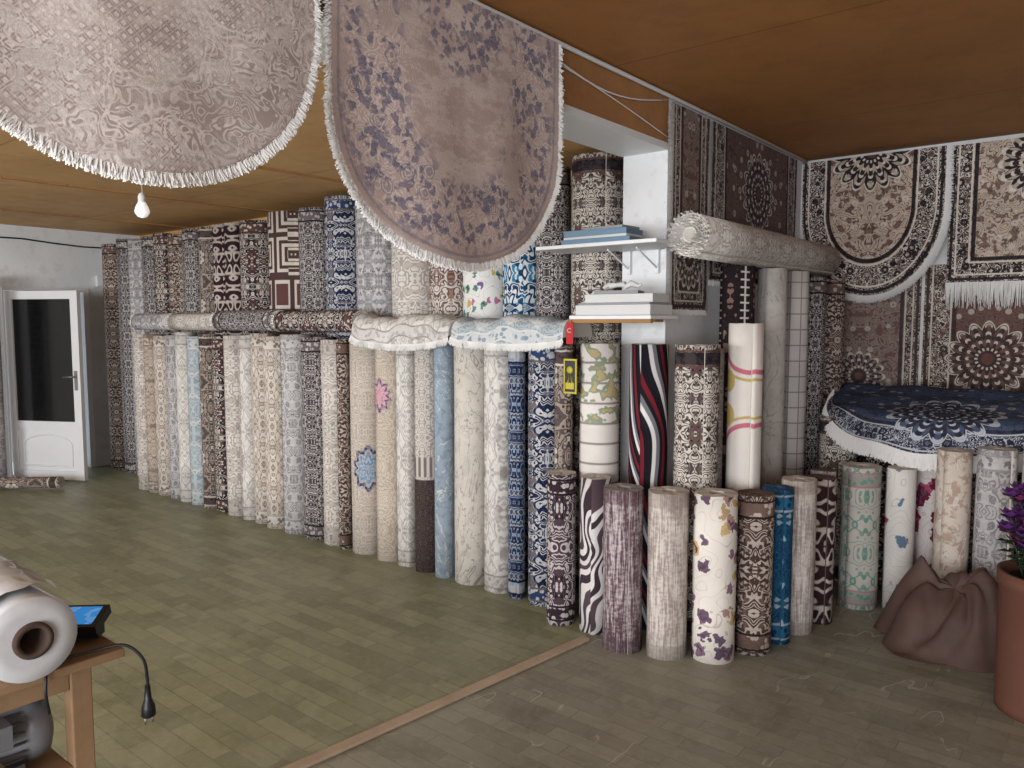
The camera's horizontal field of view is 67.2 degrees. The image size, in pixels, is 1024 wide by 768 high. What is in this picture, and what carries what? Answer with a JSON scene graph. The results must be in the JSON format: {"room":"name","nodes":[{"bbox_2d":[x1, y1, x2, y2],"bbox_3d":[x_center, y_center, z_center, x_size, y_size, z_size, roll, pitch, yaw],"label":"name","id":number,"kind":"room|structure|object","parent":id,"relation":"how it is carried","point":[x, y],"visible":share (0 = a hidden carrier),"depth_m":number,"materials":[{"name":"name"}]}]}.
{"room":"store","nodes":[
{"label":"store","id":0,"kind":"room"},
{"bbox_2d":[0,224,139,476],"bbox_3d":[-6.543,-0.218,6.696,0.200,2.660,10.500,4,6,39],"label":"wall","id":1,"kind":"structure","parent":0,"point":[23,263],"depth_m":8.48,"materials":[{"name":"paint"}]},
{"bbox_2d":[4,290,87,480],"bbox_3d":[-4.853,0.020,7.981,0.860,1.960,0.114,1,5,11],"label":"leaf","id":2,"kind":"object","parent":1,"relation":"attached to","point":[44,330],"depth_m":8.00,"materials":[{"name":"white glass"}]},
{"bbox_2d":[0,286,95,476],"bbox_3d":[-5.061,-0.036,8.423,0.100,2.020,0.860,4,6,39],"label":"trim","id":3,"kind":"structure","parent":1,"relation":"attached to","point":[84,293],"depth_m":8.66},
{"bbox_2d":[140,171,571,344],"bbox_3d":[-1.661,-0.249,7.087,6.870,2.660,0.200,4,6,39],"label":"wall","id":4,"kind":"structure","parent":0,"point":[263,218],"depth_m":5.25,"materials":[{"name":"paint"}]},
{"bbox_2d":[0,165,343,228],"bbox_3d":[-4.717,-1.327,3.973,3.490,0.012,8.340,4,6,39],"label":"trim","id":5,"kind":"structure","parent":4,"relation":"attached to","point":[259,167],"depth_m":6.11,"materials":[{"name":"brown wood"}]},
{"bbox_2d":[0,465,1023,767],"bbox_3d":[-1.661,1.477,2.837,12.800,0.100,10.500,4,6,39],"label":"floor","id":6,"kind":"structure","parent":0,"point":[261,646],"depth_m":3.61,"materials":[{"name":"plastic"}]},
{"bbox_2d":[0,341,7,476],"bbox_3d":[-5.241,-0.026,7.782,0.152,2.104,0.158,-1,5,-6],"label":"rolled rug","id":7,"kind":"object","parent":6,"relation":"on","point":[3,458],"visible":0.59,"depth_m":7.81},
{"bbox_2d":[0,476,64,488],"bbox_3d":[-4.914,0.975,7.608,0.904,0.113,0.122,0,5,-4],"label":"rolled rug","id":8,"kind":"object","parent":6,"relation":"on","point":[59,481],"visible":1,"depth_m":7.57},
{"bbox_2d":[0,635,124,767],"bbox_3d":[-1.523,1.121,2.003,0.470,0.745,0.830,4,6,39],"label":"table","id":9,"kind":"object","parent":6,"relation":"on","point":[73,677],"visible":0.43,"depth_m":2.09,"materials":[{"name":"brown wood"}]},
{"bbox_2d":[0,699,53,767],"bbox_3d":[-1.374,0.952,2.016,0.223,0.187,0.300,4,6,39],"label":"motor","id":10,"kind":"object","parent":9,"relation":"on","point":[26,731],"visible":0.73,"depth_m":2.04,"materials":[{"name":"grey metal"}]},
{"bbox_2d":[0,554,76,682],"bbox_3d":[-1.389,0.617,2.071,0.500,0.240,0.228,4,6,39],"label":"roll","id":11,"kind":"object","parent":9,"relation":"on","point":[38,630],"visible":1,"depth_m":1.95,"materials":[{"name":"plastic"}]},
{"bbox_2d":[68,604,110,638],"bbox_3d":[-1.237,0.687,2.196,0.140,0.084,0.103,0,5,-4],"label":"payment terminal","id":12,"kind":"object","parent":9,"relation":"on","point":[90,619],"visible":0.49,"depth_m":2.20,"materials":[{"name":"black plastic"}]},
{"bbox_2d":[44,643,155,724],"bbox_3d":[-1.119,0.836,2.091,0.270,0.239,0.081,-4,6,-40],"label":"power cord","id":13,"kind":"object","parent":9,"relation":"on","point":[148,708],"visible":0.75,"depth_m":2.14,"materials":[{"name":"black plastic"}]},
{"bbox_2d":[101,244,124,469],"bbox_3d":[-4.393,-0.298,8.671,0.309,2.504,0.315,4,6,39],"label":"rolled rug","id":14,"kind":"object","parent":6,"relation":"on","point":[109,260],"visible":0.4,"depth_m":8.53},
{"bbox_2d":[116,238,136,473],"bbox_3d":[-4.143,-0.299,8.462,0.305,2.539,0.302,4,6,39],"label":"rolled rug","id":15,"kind":"object","parent":6,"relation":"on","point":[121,244],"visible":0.46,"depth_m":8.32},
{"bbox_2d":[127,238,143,475],"bbox_3d":[-3.910,-0.273,8.258,0.279,2.519,0.286,4,6,39],"label":"rolled rug","id":16,"kind":"object","parent":6,"relation":"on","point":[134,245],"visible":0.15,"depth_m":8.07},
{"bbox_2d":[133,334,148,489],"bbox_3d":[-3.620,0.273,7.627,0.184,1.532,0.190,4,6,39],"label":"rolled rug","id":17,"kind":"object","parent":6,"relation":"on","point":[137,338],"visible":0.41,"depth_m":7.54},
{"bbox_2d":[141,236,156,333],"bbox_3d":[-3.699,-0.260,8.067,0.248,2.523,0.255,4,6,39],"label":"rolled rug","id":18,"kind":"object","parent":6,"relation":"on","point":[149,306],"visible":0.18,"depth_m":7.89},
{"bbox_2d":[143,334,163,492],"bbox_3d":[-3.461,0.283,7.498,0.182,1.534,0.190,4,6,39],"label":"rolled rug","id":19,"kind":"object","parent":6,"relation":"on","point":[152,459],"visible":0.59,"depth_m":7.41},
{"bbox_2d":[129,313,176,330],"bbox_3d":[-3.429,-0.597,7.406,0.734,0.173,0.183,4,6,39],"label":"rolled rug","id":20,"kind":"object","parent":19,"relation":"on","point":[145,321],"visible":0.85,"depth_m":7.34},
{"bbox_2d":[153,336,170,495],"bbox_3d":[-3.302,0.299,7.369,0.183,1.522,0.189,4,6,39],"label":"rolled rug","id":21,"kind":"object","parent":6,"relation":"on","point":[160,381],"visible":0.5,"depth_m":7.29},
{"bbox_2d":[153,233,172,335],"bbox_3d":[-3.497,-0.253,7.896,0.238,2.537,0.246,4,6,39],"label":"rolled rug","id":22,"kind":"object","parent":6,"relation":"on","point":[160,242],"visible":0.11,"depth_m":7.72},
{"bbox_2d":[165,335,179,498],"bbox_3d":[-3.143,0.306,7.241,0.185,1.528,0.192,4,6,39],"label":"rolled rug","id":23,"kind":"object","parent":6,"relation":"on","point":[169,339],"visible":0.47,"depth_m":7.15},
{"bbox_2d":[167,234,184,334],"bbox_3d":[-3.288,-0.226,7.734,0.252,2.510,0.259,4,6,39],"label":"rolled rug","id":24,"kind":"object","parent":6,"relation":"on","point":[175,257],"visible":0.24,"depth_m":7.55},
{"bbox_2d":[175,332,196,501],"bbox_3d":[-2.985,0.302,7.110,0.182,1.558,0.190,4,6,39],"label":"rolled rug","id":25,"kind":"object","parent":6,"relation":"on","point":[180,337],"visible":0.59,"depth_m":7.03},
{"bbox_2d":[165,313,218,330],"bbox_3d":[-2.845,-0.559,6.928,0.804,0.165,0.172,4,6,39],"label":"rolled rug","id":26,"kind":"object","parent":25,"relation":"on","point":[187,321],"visible":0.88,"depth_m":6.85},
{"bbox_2d":[182,228,200,335],"bbox_3d":[-3.054,-0.227,7.569,0.284,2.538,0.279,4,6,39],"label":"rolled rug","id":27,"kind":"object","parent":6,"relation":"on","point":[189,235],"visible":0.25,"depth_m":7.37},
{"bbox_2d":[186,336,203,504],"bbox_3d":[-2.826,0.329,6.982,0.187,1.524,0.189,4,6,39],"label":"rolled rug","id":28,"kind":"object","parent":6,"relation":"on","point":[192,344],"visible":0.51,"depth_m":6.90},
{"bbox_2d":[198,227,214,333],"bbox_3d":[-2.839,-0.209,7.374,0.265,2.535,0.267,4,6,39],"label":"rolled rug","id":29,"kind":"object","parent":6,"relation":"on","point":[205,254],"visible":0.16,"depth_m":7.19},
{"bbox_2d":[198,334,220,508],"bbox_3d":[-2.667,0.329,6.852,0.187,1.545,0.188,4,6,39],"label":"rolled rug","id":30,"kind":"object","parent":6,"relation":"on","point":[205,342],"visible":0.63,"depth_m":6.76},
{"bbox_2d":[211,336,227,512],"bbox_3d":[-2.506,0.348,6.726,0.189,1.527,0.186,4,6,39],"label":"rolled rug","id":31,"kind":"object","parent":6,"relation":"on","point":[217,341],"visible":0.56,"depth_m":6.64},
{"bbox_2d":[212,224,226,335],"bbox_3d":[-2.660,-0.196,7.199,0.208,2.536,0.199,4,6,39],"label":"rolled rug","id":32,"kind":"object","parent":6,"relation":"on","point":[217,230],"visible":0.18,"depth_m":7.04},
{"bbox_2d":[223,335,242,515],"bbox_3d":[-2.349,0.354,6.594,0.183,1.537,0.192,4,6,39],"label":"rolled rug","id":33,"kind":"object","parent":6,"relation":"on","point":[230,342],"visible":0.67,"depth_m":6.51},
{"bbox_2d":[224,223,241,335],"bbox_3d":[-2.494,-0.183,7.055,0.200,2.534,0.206,4,6,39],"label":"rolled rug","id":34,"kind":"object","parent":6,"relation":"on","point":[231,230],"visible":0.24,"depth_m":6.89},
{"bbox_2d":[238,335,254,519],"bbox_3d":[-2.187,0.361,6.467,0.182,1.542,0.188,-2,5,-18],"label":"rolled rug","id":35,"kind":"object","parent":6,"relation":"on","point":[244,356],"visible":0.52,"depth_m":6.38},
{"bbox_2d":[239,220,269,334],"bbox_3d":[-2.253,-0.173,6.923,0.299,2.535,0.308,4,6,39],"label":"rolled rug","id":36,"kind":"object","parent":6,"relation":"on","point":[253,234],"visible":0.27,"depth_m":6.72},
{"bbox_2d":[250,333,274,523],"bbox_3d":[-2.031,0.364,6.335,0.183,1.558,0.190,4,6,39],"label":"rolled rug","id":37,"kind":"object","parent":6,"relation":"on","point":[256,343],"visible":0.5,"depth_m":6.25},
{"bbox_2d":[210,310,282,331],"bbox_3d":[-2.194,-0.523,6.399,0.904,0.183,0.193,4,6,39],"label":"rolled rug","id":38,"kind":"object","parent":37,"relation":"on","point":[234,320],"visible":0.9,"depth_m":6.31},
{"bbox_2d":[262,336,283,528],"bbox_3d":[-1.876,0.385,6.194,0.198,1.539,0.204,4,6,39],"label":"rolled rug","id":39,"kind":"object","parent":6,"relation":"on","point":[271,344],"visible":0.66,"depth_m":6.11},
{"bbox_2d":[267,210,300,335],"bbox_3d":[-1.846,-0.177,6.741,0.525,2.572,0.515,4,6,39],"label":"rolled rug","id":40,"kind":"object","parent":6,"relation":"on","point":[283,241],"visible":0.18,"depth_m":6.43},
{"bbox_2d":[280,334,310,533],"bbox_3d":[-1.685,0.389,6.057,0.230,1.554,0.237,4,6,39],"label":"rolled rug","id":41,"kind":"object","parent":6,"relation":"on","point":[290,352],"visible":0.69,"depth_m":5.96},
{"bbox_2d":[270,310,366,331],"bbox_3d":[-1.458,-0.471,5.793,1.014,0.172,0.179,4,6,39],"label":"rolled rug","id":42,"kind":"object","parent":41,"relation":"on","point":[321,320],"visible":0.84,"depth_m":5.71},
{"bbox_2d":[298,207,326,336],"bbox_3d":[-1.587,-0.144,6.380,0.301,2.563,0.304,4,6,39],"label":"rolled rug","id":43,"kind":"object","parent":6,"relation":"on","point":[311,222],"visible":0.26,"depth_m":6.18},
{"bbox_2d":[300,337,330,539],"bbox_3d":[-1.487,0.409,5.905,0.235,1.537,0.228,4,6,39],"label":"rolled rug","id":44,"kind":"object","parent":6,"relation":"on","point":[310,348],"visible":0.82,"depth_m":5.80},
{"bbox_2d":[320,339,339,545],"bbox_3d":[-1.309,0.430,5.745,0.210,1.521,0.216,4,6,39],"label":"rolled rug","id":45,"kind":"object","parent":6,"relation":"on","point":[328,346],"visible":0.56,"depth_m":5.65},
{"bbox_2d":[324,195,356,339],"bbox_3d":[-1.313,-0.157,6.184,0.335,2.620,0.328,4,6,39],"label":"rolled rug","id":46,"kind":"object","parent":6,"relation":"on","point":[339,211],"visible":0.37,"depth_m":5.97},
{"bbox_2d":[336,339,352,549],"bbox_3d":[-1.216,0.438,5.588,0.095,1.530,0.098,4,6,39],"label":"rolled rug","id":47,"kind":"object","parent":6,"relation":"on","point":[342,345],"visible":0.96,"depth_m":5.55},
{"bbox_2d":[349,341,376,554],"bbox_3d":[-1.031,0.445,5.528,0.231,1.526,0.238,4,6,39],"label":"rolled rug","id":48,"kind":"object","parent":6,"relation":"on","point":[362,359],"visible":0.66,"depth_m":5.43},
{"bbox_2d":[349,313,458,350],"bbox_3d":[-0.676,-0.350,5.151,0.954,0.253,0.329,4,6,39],"label":"rug","id":49,"kind":"object","parent":48,"relation":"on","point":[408,332],"visible":0.98,"depth_m":5.02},
{"bbox_2d":[355,201,391,316],"bbox_3d":[-0.995,-0.113,5.969,0.399,2.567,0.405,4,6,39],"label":"rolled rug","id":50,"kind":"object","parent":6,"relation":"on","point":[373,252],"visible":0.09,"depth_m":5.72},
{"bbox_2d":[374,348,397,561],"bbox_3d":[-0.845,0.457,5.368,0.222,1.529,0.222,4,6,39],"label":"rolled rug","id":51,"kind":"object","parent":6,"relation":"on","point":[385,361],"visible":0.62,"depth_m":5.27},
{"bbox_2d":[396,346,415,566],"bbox_3d":[-0.707,0.463,5.218,0.152,1.541,0.146,4,6,39],"label":"rolled rug","id":52,"kind":"object","parent":6,"relation":"on","point":[406,530],"visible":0.81,"depth_m":5.15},
{"bbox_2d":[391,242,428,317],"bbox_3d":[-0.693,-0.089,5.699,0.370,2.563,0.375,4,6,39],"label":"rolled rug","id":53,"kind":"object","parent":6,"relation":"on","point":[409,274],"visible":0.06,"depth_m":5.48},
{"bbox_2d":[414,346,434,572],"bbox_3d":[-0.553,0.474,5.110,0.185,1.536,0.200,4,6,39],"label":"rolled rug","id":54,"kind":"object","parent":6,"relation":"on","point":[423,359],"visible":0.58,"depth_m":5.03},
{"bbox_2d":[282,636,589,767],"bbox_3d":[-0.783,1.416,2.865,3.280,0.015,0.050,-5,6,-44],"label":"trim","id":55,"kind":"structure","parent":6,"relation":"on","point":[360,738],"depth_m":3.27,"materials":[{"name":"brown wood"}]},
{"bbox_2d":[433,342,454,577],"bbox_3d":[-0.431,0.489,4.976,0.132,1.526,0.138,4,6,39],"label":"rolled rug","id":56,"kind":"object","parent":6,"relation":"on","point":[443,356],"visible":0.88,"depth_m":4.92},
{"bbox_2d":[429,261,462,340],"bbox_3d":[-0.426,-0.079,5.449,0.315,2.583,0.335,4,6,39],"label":"rolled rug","id":57,"kind":"object","parent":6,"relation":"on","point":[445,285],"visible":0.09,"depth_m":5.26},
{"bbox_2d":[454,345,483,585],"bbox_3d":[-0.246,0.495,4.886,0.223,1.530,0.232,4,6,39],"label":"rolled rug","id":58,"kind":"object","parent":6,"relation":"on","point":[468,363],"visible":0.73,"depth_m":4.79,"materials":[{"name":"fabric"}]},
{"bbox_2d":[448,314,591,351],"bbox_3d":[0.034,-0.307,4.575,0.859,0.221,0.328,4,6,39],"label":"rug","id":59,"kind":"object","parent":58,"relation":"on","point":[513,332],"visible":1,"depth_m":4.45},
{"bbox_2d":[462,266,502,318],"bbox_3d":[-0.162,-0.045,5.236,0.319,2.551,0.326,4,6,39],"label":"rolled rug","id":60,"kind":"object","parent":6,"relation":"on","point":[482,291],"visible":0.08,"depth_m":5.05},
{"bbox_2d":[484,348,507,593],"bbox_3d":[-0.074,0.494,4.730,0.200,1.557,0.201,4,6,39],"label":"rolled rug","id":61,"kind":"object","parent":6,"relation":"on","point":[495,362],"visible":0.74,"depth_m":4.65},
{"bbox_2d":[508,348,525,599],"bbox_3d":[0.030,0.523,4.591,0.109,1.521,0.102,4,6,39],"label":"rolled rug","id":62,"kind":"object","parent":6,"relation":"on","point":[516,359],"visible":0.88,"depth_m":4.55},
{"bbox_2d":[503,240,535,577],"bbox_3d":[0.084,-0.028,5.025,0.294,2.550,0.287,4,6,39],"label":"rolled rug","id":63,"kind":"object","parent":6,"relation":"on","point":[519,276],"visible":0.12,"depth_m":4.85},
{"bbox_2d":[528,347,554,606],"bbox_3d":[0.194,0.522,4.515,0.205,1.535,0.215,4,6,39],"label":"rolled rug","id":64,"kind":"object","parent":6,"relation":"on","point":[541,370],"visible":0.55,"depth_m":4.42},
{"bbox_2d":[536,166,570,344],"bbox_3d":[0.257,-0.029,4.816,0.199,2.586,0.206,4,6,39],"label":"rolled rug","id":65,"kind":"object","parent":6,"relation":"on","point":[552,269],"visible":0.19,"depth_m":4.68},
{"bbox_2d":[547,469,575,625],"bbox_3d":[0.268,0.896,4.237,0.162,0.834,0.168,4,6,39],"label":"rolled rug","id":66,"kind":"object","parent":6,"relation":"on","point":[561,483],"visible":1,"depth_m":4.17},
{"bbox_2d":[554,345,572,470],"bbox_3d":[0.293,0.541,4.365,0.098,1.522,0.104,4,6,39],"label":"rolled rug","id":67,"kind":"object","parent":6,"relation":"on","point":[563,406],"visible":0.36,"depth_m":4.30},
{"bbox_2d":[580,473,610,634],"bbox_3d":[0.445,0.905,4.123,0.168,0.834,0.168,4,6,39],"label":"rolled rug","id":68,"kind":"object","parent":6,"relation":"on","point":[592,484],"visible":0.9,"depth_m":4.06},
{"bbox_2d":[571,152,623,593],"bbox_3d":[0.520,-0.039,4.690,0.332,2.625,0.323,4,6,39],"label":"rolled rug","id":69,"kind":"object","parent":6,"relation":"on","point":[597,177],"visible":0.43,"depth_m":4.50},
{"bbox_2d":[579,343,619,616],"bbox_3d":[0.486,0.540,4.302,0.221,1.534,0.224,4,6,39],"label":"rolled rug","id":70,"kind":"object","parent":6,"relation":"on","point":[599,362],"visible":0.55,"depth_m":4.18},
{"bbox_2d":[602,483,643,654],"bbox_3d":[0.562,0.928,3.904,0.206,0.824,0.198,4,6,39],"label":"rolled rug","id":71,"kind":"object","parent":6,"relation":"on","point":[623,503],"visible":1,"depth_m":3.82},
{"bbox_2d":[628,343,668,629],"bbox_3d":[0.733,0.550,4.179,0.212,1.534,0.215,4,6,39],"label":"rolled rug","id":72,"kind":"object","parent":6,"relation":"on","point":[649,362],"visible":0.48,"depth_m":4.07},
{"bbox_2d":[646,486,688,660],"bbox_3d":[0.771,0.934,3.828,0.197,0.824,0.210,4,6,39],"label":"rolled rug","id":73,"kind":"object","parent":6,"relation":"on","point":[668,506],"visible":1,"depth_m":3.75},
{"bbox_2d":[673,344,720,638],"bbox_3d":[0.966,0.559,4.062,0.233,1.534,0.226,4,6,39],"label":"rolled rug","id":74,"kind":"object","parent":6,"relation":"on","point":[697,366],"visible":0.49,"depth_m":3.94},
{"bbox_2d":[620,98,807,485],"bbox_3d":[1.514,-0.217,5.321,0.280,2.880,2.440,4,6,39],"label":"wall partition","id":75,"kind":"structure","parent":6,"relation":"on","point":[645,176],"depth_m":4.37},
{"bbox_2d":[536,238,672,274],"bbox_3d":[0.549,-0.687,4.239,0.760,0.150,0.388,4,6,39],"label":"shelf","id":76,"kind":"object","parent":75,"relation":"attached to","point":[640,245],"visible":0.98,"depth_m":4.20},
{"bbox_2d":[561,224,645,244],"bbox_3d":[0.506,-0.806,4.208,0.422,0.090,0.225,3,6,37],"label":"cartons","id":77,"kind":"object","parent":76,"relation":"on","point":[619,232],"visible":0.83,"depth_m":4.11},
{"bbox_2d":[569,315,677,322],"bbox_3d":[0.631,-0.352,4.192,0.500,0.040,0.398,4,6,39],"label":"shelf","id":78,"kind":"object","parent":75,"relation":"attached to","point":[588,318],"visible":0.94,"depth_m":4.03,"materials":[{"name":"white wood"}]},
{"bbox_2d":[564,320,576,393],"bbox_3d":[0.316,-0.147,4.191,0.085,0.400,0.015,4,6,39],"label":"tag","id":79,"kind":"object","parent":78,"relation":"hanging from","point":[570,365],"visible":1,"depth_m":4.19,"materials":[{"name":"paper"}]},
{"bbox_2d":[576,290,671,315],"bbox_3d":[0.600,-0.436,4.147,0.460,0.132,0.240,4,6,39],"label":"cartons","id":80,"kind":"object","parent":78,"relation":"on","point":[602,302],"visible":0.98,"depth_m":4.04},
{"bbox_2d":[665,102,674,304],"bbox_3d":[0.863,-0.957,4.183,0.030,1.120,0.067,4,6,39],"label":"trim","id":81,"kind":"structure","parent":75,"relation":"attached to","point":[671,150],"depth_m":4.18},
{"bbox_2d":[669,102,709,315],"bbox_3d":[1.013,-0.970,4.401,0.033,1.153,0.475,4,6,38],"label":"patterned rug","id":82,"kind":"object","parent":75,"relation":"attached to","point":[691,129],"visible":0.7,"depth_m":4.39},
{"bbox_2d":[708,121,796,289],"bbox_3d":[1.646,-1.121,5.165,0.046,0.973,1.445,4,6,40],"label":"patterned rug","id":83,"kind":"object","parent":75,"relation":"attached to","point":[753,183],"visible":0.53,"depth_m":5.02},
{"bbox_2d":[691,487,737,664],"bbox_3d":[0.996,0.937,3.787,0.205,0.824,0.213,4,6,39],"label":"rolled rug","id":84,"kind":"object","parent":6,"relation":"on","point":[715,527],"visible":1,"depth_m":3.71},
{"bbox_2d":[717,348,724,488],"bbox_3d":[1.091,0.550,4.365,0.190,1.504,0.188,4,6,39],"label":"rolled rug","id":85,"kind":"object","parent":6,"relation":"on","point":[720,437],"visible":0.02,"depth_m":4.28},
{"bbox_2d":[719,266,755,488],"bbox_3d":[1.327,0.295,4.604,0.202,1.974,0.210,4,6,39],"label":"rolled rug","id":86,"kind":"object","parent":6,"relation":"on","point":[737,283],"visible":0.3,"depth_m":4.47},
{"bbox_2d":[725,323,763,492],"bbox_3d":[1.240,0.498,4.131,0.186,1.644,0.179,4,6,39],"label":"rolled rug","id":87,"kind":"object","parent":6,"relation":"on","point":[746,340],"visible":0.58,"depth_m":4.03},
{"bbox_2d":[734,489,774,656],"bbox_3d":[1.215,0.941,3.867,0.179,0.804,0.188,4,6,39],"label":"rolled rug","id":88,"kind":"object","parent":6,"relation":"on","point":[756,507],"visible":1,"depth_m":3.80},
{"bbox_2d":[757,268,787,489],"bbox_3d":[1.593,0.280,4.786,0.175,1.974,0.183,4,6,39],"label":"rolled rug","id":89,"kind":"object","parent":6,"relation":"on","point":[772,282],"visible":0.63,"depth_m":4.68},
{"bbox_2d":[667,210,840,275],"bbox_3d":[1.568,-0.818,4.706,0.230,0.238,2.194,4,6,39],"label":"rolled rug","id":90,"kind":"object","parent":89,"relation":"on","point":[693,235],"visible":0.99,"depth_m":4.23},
{"bbox_2d":[762,484,793,644],"bbox_3d":[1.371,0.931,3.994,0.160,0.804,0.153,4,6,39],"label":"rolled rug","id":91,"kind":"object","parent":6,"relation":"on","point":[784,494],"visible":0.7,"depth_m":3.92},
{"bbox_2d":[782,271,809,476],"bbox_3d":[1.828,0.258,5.058,0.183,1.974,0.196,4,6,39],"label":"rolled rug","id":92,"kind":"object","parent":6,"relation":"on","point":[797,310],"visible":0.55,"depth_m":4.95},
{"bbox_2d":[781,475,816,635],"bbox_3d":[1.524,0.911,4.117,0.178,0.824,0.187,4,6,39],"label":"rolled rug","id":93,"kind":"object","parent":6,"relation":"on","point":[805,487],"visible":0.64,"depth_m":4.04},
{"bbox_2d":[804,277,826,474],"bbox_3d":[2.047,0.244,5.357,0.209,1.954,0.210,4,6,39],"label":"rolled rug","id":94,"kind":"object","parent":6,"relation":"on","point":[817,285],"visible":0.34,"depth_m":5.24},
{"bbox_2d":[804,474,836,624],"bbox_3d":[1.692,0.909,4.260,0.174,0.804,0.167,4,6,39],"label":"rolled rug","id":95,"kind":"object","parent":6,"relation":"on","point":[826,484],"visible":0.62,"depth_m":4.18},
{"bbox_2d":[822,279,845,411],"bbox_3d":[2.278,0.225,5.593,0.202,1.954,0.216,4,6,39],"label":"rolled rug","id":96,"kind":"object","parent":6,"relation":"on","point":[835,295],"visible":0.27,"depth_m":5.45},
{"bbox_2d":[818,414,856,582],"bbox_3d":[2.088,0.728,4.955,0.232,1.054,0.222,4,6,39],"label":"rolled rug","id":97,"kind":"object","parent":6,"relation":"on","point":[831,455],"visible":0.2,"depth_m":4.86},
{"bbox_2d":[837,462,881,609],"bbox_3d":[2.026,0.880,4.494,0.216,0.824,0.219,4,6,39],"label":"rolled rug","id":98,"kind":"object","parent":6,"relation":"on","point":[861,482],"visible":1,"depth_m":4.41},
{"bbox_2d":[865,455,895,589],"bbox_3d":[2.291,0.750,4.810,0.182,1.034,0.195,4,6,39],"label":"rolled rug","id":99,"kind":"object","parent":6,"relation":"on","point":[868,459],"visible":0.16,"depth_m":4.73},
{"bbox_2d":[881,465,916,608],"bbox_3d":[2.225,0.886,4.422,0.151,0.824,0.159,4,6,39],"label":"rolled rug","id":100,"kind":"object","parent":6,"relation":"on","point":[901,482],"visible":0.84,"depth_m":4.36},
{"bbox_2d":[822,382,1023,473],"bbox_3d":[2.654,0.261,4.650,1.482,0.418,0.934,4,6,39],"label":"oval rug","id":101,"kind":"object","parent":100,"relation":"on","point":[900,425],"visible":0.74,"depth_m":4.55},
{"bbox_2d":[913,469,936,567],"bbox_3d":[2.431,0.805,4.495,0.163,0.974,0.158,4,6,39],"label":"rolled rug","id":102,"kind":"object","parent":6,"relation":"on","point":[926,480],"visible":0.38,"depth_m":4.44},
{"bbox_2d":[873,555,997,671],"bbox_3d":[2.247,1.117,3.847,0.843,0.448,0.527,4,6,39],"label":"sack","id":103,"kind":"object","parent":6,"relation":"on","point":[951,620],"visible":0.9,"depth_m":3.80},
{"bbox_2d":[932,447,972,578],"bbox_3d":[2.426,0.835,4.253,0.174,0.954,0.180,4,6,39],"label":"rolled rug","id":104,"kind":"object","parent":6,"relation":"on","point":[953,493],"visible":0.65,"depth_m":4.17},
{"bbox_2d":[968,473,975,573],"bbox_3d":[2.698,0.761,4.486,0.209,1.064,0.202,4,6,39],"label":"rolled rug","id":105,"kind":"object","parent":6,"relation":"on","point":[973,475],"visible":0.02,"depth_m":4.41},
{"bbox_2d":[972,446,1018,582],"bbox_3d":[2.573,0.831,4.115,0.187,0.984,0.178,4,6,39],"label":"rolled rug","id":106,"kind":"object","parent":6,"relation":"on","point":[997,466],"visible":0.52,"depth_m":4.04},
{"bbox_2d":[994,481,1023,723],"bbox_3d":[2.262,0.917,3.214,0.416,0.956,0.440,-1,5,-12],"label":"potted plant","id":107,"kind":"object","parent":6,"relation":"on","point":[1009,653],"visible":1,"depth_m":3.23,"materials":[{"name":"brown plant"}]},
{"bbox_2d":[0,0,1023,235],"bbox_3d":[-1.661,-1.393,2.606,12.800,0.340,10.500,4,6,39],"label":"ceiling","id":108,"kind":"structure","parent":0,"point":[811,79],"depth_m":3.93,"materials":[{"name":"brown wood"}]},
{"bbox_2d":[134,184,149,217],"bbox_3d":[-2.606,-1.309,5.419,0.100,0.280,0.100,4,6,39],"label":"light bulb","id":109,"kind":"object","parent":108,"relation":"hanging from","point":[141,210],"visible":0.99,"depth_m":5.40,"materials":[{"name":"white glass"}]},
{"bbox_2d":[0,0,322,188],"bbox_3d":[-0.941,-0.927,1.944,0.062,0.843,1.142,4,6,39],"label":"oval rug","id":110,"kind":"object","parent":108,"relation":"hanging from","point":[174,93],"visible":1,"depth_m":1.98,"materials":[{"name":"fabric"}]},
{"bbox_2d":[320,0,564,272],"bbox_3d":[-0.182,-0.922,2.877,0.070,1.003,1.263,4,6,39],"label":"oval rug","id":111,"kind":"object","parent":108,"relation":"hanging from","point":[444,124],"visible":1,"depth_m":2.78,"materials":[{"name":"fabric"}]},
{"bbox_2d":[317,0,668,156],"bbox_3d":[-1.743,-1.186,1.240,0.295,0.295,7.860,4,6,39],"label":"ceiling beam","id":112,"kind":"structure","parent":108,"relation":"attached to","point":[591,118],"depth_m":3.79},
{"bbox_2d":[469,0,806,162],"bbox_3d":[-0.909,-1.270,2.001,0.022,0.236,9.900,4,6,39],"label":"conduit","id":113,"kind":"object","parent":108,"relation":"attached to","point":[564,45],"visible":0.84,"depth_m":3.81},
{"bbox_2d":[808,133,1023,385],"bbox_3d":[4.442,-0.142,4.381,5.450,2.880,0.200,4,6,39],"label":"wall","id":114,"kind":"structure","parent":0,"point":[941,258],"depth_m":5.40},
{"bbox_2d":[810,274,922,387],"bbox_3d":[2.592,-0.325,5.734,0.804,1.172,0.036,4,6,39],"label":"patterned rug","id":115,"kind":"object","parent":114,"relation":"attached to","point":[881,343],"visible":0.29,"depth_m":5.62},
{"bbox_2d":[799,145,955,302],"bbox_3d":[2.572,-1.111,5.550,1.068,1.056,0.043,4,6,39],"label":"oval rug","id":116,"kind":"object","parent":114,"relation":"hanging from","point":[887,216],"visible":0.83,"depth_m":5.50,"materials":[{"name":"fabric"}]},
{"bbox_2d":[921,264,1023,391],"bbox_3d":[3.227,-0.258,5.219,0.804,1.122,0.038,4,6,39],"label":"patterned rug","id":117,"kind":"object","parent":114,"relation":"attached to","point":[974,346],"visible":0.63,"depth_m":5.28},
{"bbox_2d":[944,137,1023,308],"bbox_3d":[3.395,-1.036,4.945,1.050,1.107,0.043,4,6,39],"label":"rug","id":118,"kind":"object","parent":114,"relation":"hanging from","point":[985,246],"visible":1,"depth_m":5.13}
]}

